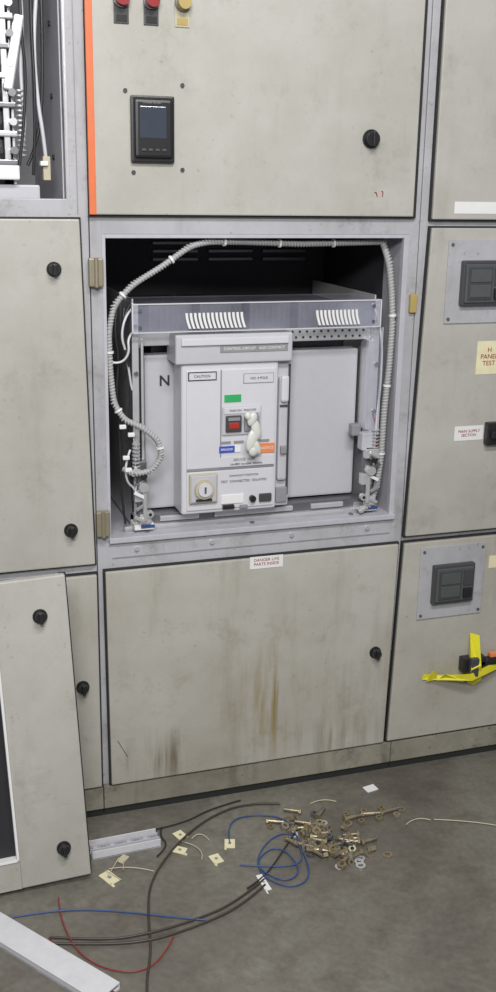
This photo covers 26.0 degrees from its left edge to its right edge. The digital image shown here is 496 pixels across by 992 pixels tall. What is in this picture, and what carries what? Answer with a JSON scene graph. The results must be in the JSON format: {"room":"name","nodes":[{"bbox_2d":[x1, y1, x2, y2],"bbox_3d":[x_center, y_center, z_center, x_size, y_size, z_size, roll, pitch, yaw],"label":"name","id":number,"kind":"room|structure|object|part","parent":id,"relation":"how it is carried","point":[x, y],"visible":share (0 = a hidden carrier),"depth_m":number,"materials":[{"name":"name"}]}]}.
{"room":"electrical switchgear room","nodes":[
{"label":"electrical switchgear room","id":0,"kind":"room"},
{"bbox_2d":[0,750,495,991],"bbox_3d":[0.451,1.276,1.361,7.500,0.050,5.700,-4,17,-18],"label":"floor","id":1,"kind":"structure","parent":0,"point":[420,918],"depth_m":2.45,"materials":[{"name":"concrete"}]},
{"bbox_2d":[0,572,91,892],"bbox_3d":[-0.668,0.559,2.343,0.630,0.741,0.120,-4,17,-18],"label":"door","id":2,"kind":"structure","parent":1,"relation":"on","point":[44,837],"depth_m":2.41,"materials":[{"name":"beige paint"}]},
{"bbox_2d":[0,0,103,817],"bbox_3d":[-0.875,-0.310,2.696,0.832,2.200,0.876,-4,17,-18],"label":"tall cabinet","id":3,"kind":"object","parent":1,"relation":"on","point":[48,512],"visible":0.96,"depth_m":2.42,"materials":[{"name":"metal"}]},
{"bbox_2d":[0,0,50,197],"bbox_3d":[-0.795,-0.948,2.338,0.658,0.616,0.412,-4,17,-18],"label":"electrical wiring","id":4,"kind":"object","parent":3,"relation":"in","point":[11,40],"visible":0.99,"depth_m":2.27,"materials":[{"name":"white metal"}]},
{"bbox_2d":[0,912,119,991],"bbox_3d":[-0.424,0.966,2.248,0.360,0.017,0.066,13,20,34],"label":"lid","id":5,"kind":"object","parent":1,"relation":"on","point":[57,964],"visible":1,"depth_m":2.23,"materials":[{"name":"white plastic"}]},
{"bbox_2d":[99,870,119,886],"bbox_3d":[-0.321,0.897,2.514,0.054,0.007,0.030,16,22,41],"label":"tag","id":6,"kind":"object","parent":1,"relation":"on","point":[111,880],"visible":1,"depth_m":2.51,"materials":[{"name":"yellow paper"}]},
{"bbox_2d":[49,897,173,991],"bbox_3d":[-0.327,0.959,2.289,0.332,0.006,0.198,9,18,25],"label":"wire","id":7,"kind":"object","parent":1,"relation":"on","point":[77,949],"visible":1,"depth_m":2.26,"materials":[{"name":"plastic"}]},
{"bbox_2d":[117,854,128,863],"bbox_3d":[-0.301,0.875,2.587,0.018,0.004,0.030,9,18,24],"label":"paper scrap","id":8,"kind":"object","parent":1,"relation":"on","point":[123,857],"visible":1,"depth_m":2.58,"materials":[{"name":"beige paper"}]},
{"bbox_2d":[89,828,160,859],"bbox_3d":[-0.303,0.853,2.632,0.170,0.022,0.050,-5,17,-19],"label":"cable trunking","id":9,"kind":"object","parent":1,"relation":"on","point":[121,844],"visible":0.95,"depth_m":2.62,"materials":[{"name":"white plastic"}]},
{"bbox_2d":[10,815,309,920],"bbox_3d":[-0.149,0.906,2.477,0.732,0.007,0.304,-12,21,-37],"label":"wire","id":10,"kind":"object","parent":1,"relation":"on","point":[300,847],"visible":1,"depth_m":2.54,"materials":[{"name":"plastic"}]},
{"bbox_2d":[49,802,279,991],"bbox_3d":[-0.159,0.907,2.474,0.348,0.009,0.870,8,18,23],"label":"cable","id":11,"kind":"object","parent":1,"relation":"on","point":[149,932],"visible":1,"depth_m":2.36,"materials":[{"name":"rubber"}]},
{"bbox_2d":[172,830,187,841],"bbox_3d":[-0.168,0.850,2.682,0.026,0.006,0.038,-13,21,-39],"label":"tag","id":12,"kind":"object","parent":1,"relation":"on","point":[179,835],"visible":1,"depth_m":2.68,"materials":[{"name":"yellow paper"}]},
{"bbox_2d":[173,846,187,855],"bbox_3d":[-0.164,0.867,2.624,0.038,0.006,0.026,5,17,14],"label":"tag","id":13,"kind":"object","parent":1,"relation":"on","point":[180,850],"visible":1,"depth_m":2.62,"materials":[{"name":"yellow paper"}]},
{"bbox_2d":[208,853,223,865],"bbox_3d":[-0.075,0.878,2.591,0.026,0.006,0.038,-8,19,-29],"label":"tag","id":14,"kind":"object","parent":1,"relation":"on","point":[216,858],"visible":1,"depth_m":2.59,"materials":[{"name":"yellow paper"}]},
{"bbox_2d":[156,799,296,888],"bbox_3d":[-0.061,0.847,2.686,0.336,0.007,0.321,10,18,27],"label":"wire","id":15,"kind":"object","parent":1,"relation":"on","point":[160,828],"visible":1,"depth_m":2.69,"materials":[{"name":"plastic"}]},
{"bbox_2d":[224,839,234,849],"bbox_3d":[-0.045,0.861,2.651,0.026,0.006,0.038,1,16,-1],"label":"tag","id":16,"kind":"object","parent":1,"relation":"on","point":[227,844],"visible":1,"depth_m":2.65,"materials":[{"name":"yellow paper"}]},
{"bbox_2d":[83,0,432,814],"bbox_3d":[-0.099,-0.370,2.945,0.813,2.200,0.878,-4,17,-18],"label":"tall cabinet","id":17,"kind":"object","parent":1,"relation":"on","point":[252,655],"visible":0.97,"depth_m":2.63,"materials":[{"name":"metal"}]},
{"bbox_2d":[106,280,383,531],"bbox_3d":[-0.033,-0.253,2.808,0.670,0.566,0.493,-4,17,-18],"label":"air circuit breaker","id":18,"kind":"object","parent":17,"relation":"in","point":[261,406],"visible":1,"depth_m":2.65,"materials":[{"name":"metal"}]},
{"bbox_2d":[221,478,264,482],"bbox_3d":[-0.011,-0.038,2.641,0.118,0.006,0.001,-4,17,-18],"label":"print","id":19,"kind":"object","parent":18,"relation":"on","point":[223,480],"depth_m":2.64},
{"bbox_2d":[230,346,280,349],"bbox_3d":[0.016,-0.352,2.550,0.153,0.006,0.001,-4,17,-18],"label":"print","id":20,"kind":"object","parent":18,"relation":"attached to","point":[231,347],"depth_m":2.55},
{"bbox_2d":[107,238,395,523],"bbox_3d":[0.021,-0.266,2.598,0.736,0.700,0.062,-5,17,-19],"label":"harness","id":21,"kind":"object","parent":17,"relation":"attached to","point":[113,312],"visible":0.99,"depth_m":2.54,"materials":[{"name":"grey plastic"}]},
{"bbox_2d":[254,557,278,565],"bbox_3d":[0.047,0.165,2.702,0.067,0.019,0.001,-4,17,-18],"label":"print","id":22,"kind":"object","parent":17,"relation":"attached to","point":[258,561],"depth_m":2.70,"materials":[{"name":"white paper"}]},
{"bbox_2d":[256,874,271,893],"bbox_3d":[0.039,0.906,2.504,0.016,0.008,0.066,-6,18,-23],"label":"connector","id":23,"kind":"object","parent":1,"relation":"on","point":[267,887],"visible":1,"depth_m":2.50,"materials":[{"name":"grey plastic"}]},
{"bbox_2d":[266,805,405,869],"bbox_3d":[0.237,0.850,2.684,0.372,0.032,0.260,0,16,-5],"label":"bolts","id":24,"kind":"object","parent":1,"relation":"on","point":[319,832],"visible":1,"depth_m":2.67,"materials":[{"name":"yellow metal"}]},
{"bbox_2d":[363,784,377,792],"bbox_3d":[0.332,0.792,2.907,0.035,0.005,0.025,-8,19,-29],"label":"paper scrap","id":25,"kind":"object","parent":1,"relation":"on","point":[370,788],"visible":1,"depth_m":2.90,"materials":[{"name":"white paper"}]},
{"bbox_2d":[384,0,495,767],"bbox_3d":[0.671,-0.427,3.183,0.838,2.200,0.898,-4,17,-18],"label":"tall cabinet","id":26,"kind":"object","parent":1,"relation":"on","point":[441,703],"visible":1,"depth_m":2.77,"materials":[{"name":"metal"}]},
{"bbox_3d":[0.552,0.232,2.881,0.195,0.205,0.030,-4,17,-18],"label":"breaker handle plate","id":27,"kind":"part","parent":26,"relation":"part of","materials":[{"name":"metal"}]},
{"bbox_2d":[458,429,479,436],"bbox_3d":[0.574,-0.164,2.786,0.063,0.018,0.001,-4,17,-18],"label":"print","id":28,"kind":"object","parent":26,"relation":"attached to","point":[461,432],"depth_m":2.79,"materials":[{"name":"white paper"}]},
{"bbox_3d":[0.586,-0.531,2.665,0.195,0.205,0.030,-4,17,-18],"label":"breaker handle plate","id":29,"kind":"part","parent":26,"relation":"part of","materials":[{"name":"metal"}]},
{"bbox_2d":[481,347,495,364],"bbox_3d":[0.617,-0.357,2.743,0.049,0.046,0.001,-4,17,-18],"label":"print","id":30,"kind":"object","parent":26,"relation":"attached to","point":[488,354],"depth_m":2.74,"materials":[{"name":"beige paper"}]},
{"bbox_3d":[0.667,-0.164,2.800,0.098,0.060,0.035,-4,17,-18],"label":"latch handle","id":31,"kind":"part","parent":26,"relation":"part of","materials":[{"name":"black plastic"}]}
]}

